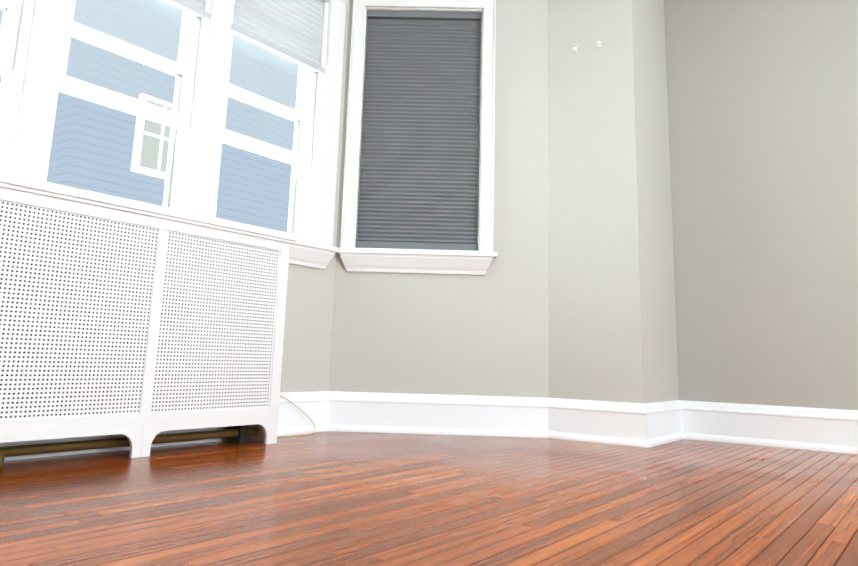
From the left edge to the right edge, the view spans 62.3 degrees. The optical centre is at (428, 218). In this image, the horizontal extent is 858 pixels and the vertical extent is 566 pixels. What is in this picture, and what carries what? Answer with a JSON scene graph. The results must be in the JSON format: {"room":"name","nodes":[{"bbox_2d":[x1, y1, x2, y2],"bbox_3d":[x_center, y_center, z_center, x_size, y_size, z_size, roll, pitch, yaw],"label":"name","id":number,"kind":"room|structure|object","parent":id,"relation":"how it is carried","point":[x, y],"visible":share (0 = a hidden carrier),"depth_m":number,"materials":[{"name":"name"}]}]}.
{"room":"empty living room","nodes":[
{"label":"empty living room","id":0,"kind":"room"},
{"bbox_2d":[280,0,349,391],"bbox_3d":[-1.291,-0.395,2.971,0.215,2.600,2.440,-6,-14,35],"label":"wall","id":1,"kind":"structure","parent":0,"point":[307,334],"depth_m":3.60,"materials":[{"name":"beige paint"}]},
{"bbox_2d":[0,0,496,274],"bbox_3d":[-0.783,-0.737,3.081,0.930,1.708,3.092,-6,-14,35],"label":"window","id":2,"kind":"structure","parent":1,"relation":"in","point":[35,43],"depth_m":3.32,"materials":[{"name":"white paint"}]},
{"bbox_2d":[163,0,329,73],"bbox_3d":[-1.201,-1.194,3.056,0.036,0.456,2.220,-6,-14,35],"label":"window blind","id":3,"kind":"object","parent":2,"relation":"attached to","point":[290,30],"visible":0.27,"depth_m":3.64,"materials":[{"name":"grey"}]},
{"bbox_2d":[356,10,480,250],"bbox_3d":[-0.046,-0.511,3.964,0.657,1.383,0.034,1,-11,1],"label":"window blind","id":4,"kind":"object","parent":2,"relation":"attached to","point":[419,164],"visible":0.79,"depth_m":3.96,"materials":[{"name":"grey fabric"}]},
{"bbox_2d":[0,431,857,565],"bbox_3d":[1.316,0.584,0.823,6.320,0.001,4.840,-6,-14,35],"label":"floor","id":5,"kind":"structure","parent":0,"point":[332,498],"depth_m":1.86,"materials":[{"name":"brown wood"}]},
{"bbox_2d":[0,172,297,467],"bbox_3d":[-1.104,0.416,2.681,0.266,0.908,1.324,-6,-14,35],"label":"radiator cover","id":6,"kind":"object","parent":5,"relation":"on","point":[139,326],"visible":1,"depth_m":2.55,"materials":[{"name":"paint"}]},
{"bbox_2d":[277,395,315,436],"bbox_3d":[-0.656,0.627,3.410,0.064,0.799,0.358,-9,-15,44],"label":"wire","id":7,"kind":"object","parent":5,"relation":"on","point":[305,414],"visible":0.31,"depth_m":3.40,"materials":[{"name":"beige plastic"}]},
{"bbox_2d":[328,0,548,397],"bbox_3d":[0.081,-0.159,3.966,1.135,2.600,0.215,1,-11,1],"label":"wall","id":8,"kind":"structure","parent":0,"point":[487,334],"depth_m":3.74,"materials":[{"name":"beige paint"}]},
{"bbox_2d":[0,391,857,460],"bbox_3d":[1.319,0.488,0.842,6.320,0.195,4.840,-6,-14,35],"label":"baseboard","id":9,"kind":"structure","parent":8,"relation":"attached to","point":[647,425],"depth_m":3.57,"materials":[{"name":"white paint"}]},
{"bbox_2d":[547,0,642,403],"bbox_3d":[0.844,-0.188,3.706,0.490,2.600,0.001,-6,-14,35],"label":"wall","id":10,"kind":"structure","parent":0,"point":[595,351],"depth_m":3.68,"materials":[{"name":"beige paint"}]},
{"bbox_2d":[573,41,600,53],"bbox_3d":[0.855,-0.933,3.848,0.158,0.035,0.020,-6,-14,35],"label":"wall hooks","id":11,"kind":"object","parent":10,"relation":"attached to","point":[575,48],"visible":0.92,"depth_m":3.88,"materials":[{"name":"white paint"}]},
{"bbox_2d":[632,0,678,403],"bbox_3d":[1.204,-0.163,3.781,0.001,2.600,0.550,-6,-14,35],"label":"wall","id":12,"kind":"structure","parent":0,"point":[658,319],"depth_m":3.75,"materials":[{"name":"beige paint"}]},
{"bbox_2d":[664,0,857,409],"bbox_3d":[3.348,-0.338,2.576,4.900,2.600,0.001,-6,-14,35],"label":"wall","id":13,"kind":"structure","parent":0,"point":[762,96],"depth_m":3.70,"materials":[{"name":"beige paint"}]},
{"label":"outside","id":14,"kind":"structure","parent":0,"visible":0},
{"bbox_2d":[0,0,298,231],"bbox_3d":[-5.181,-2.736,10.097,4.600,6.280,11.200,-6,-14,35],"label":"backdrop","id":15,"kind":"structure","parent":14,"point":[99,148],"depth_m":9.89,"materials":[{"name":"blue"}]}
]}

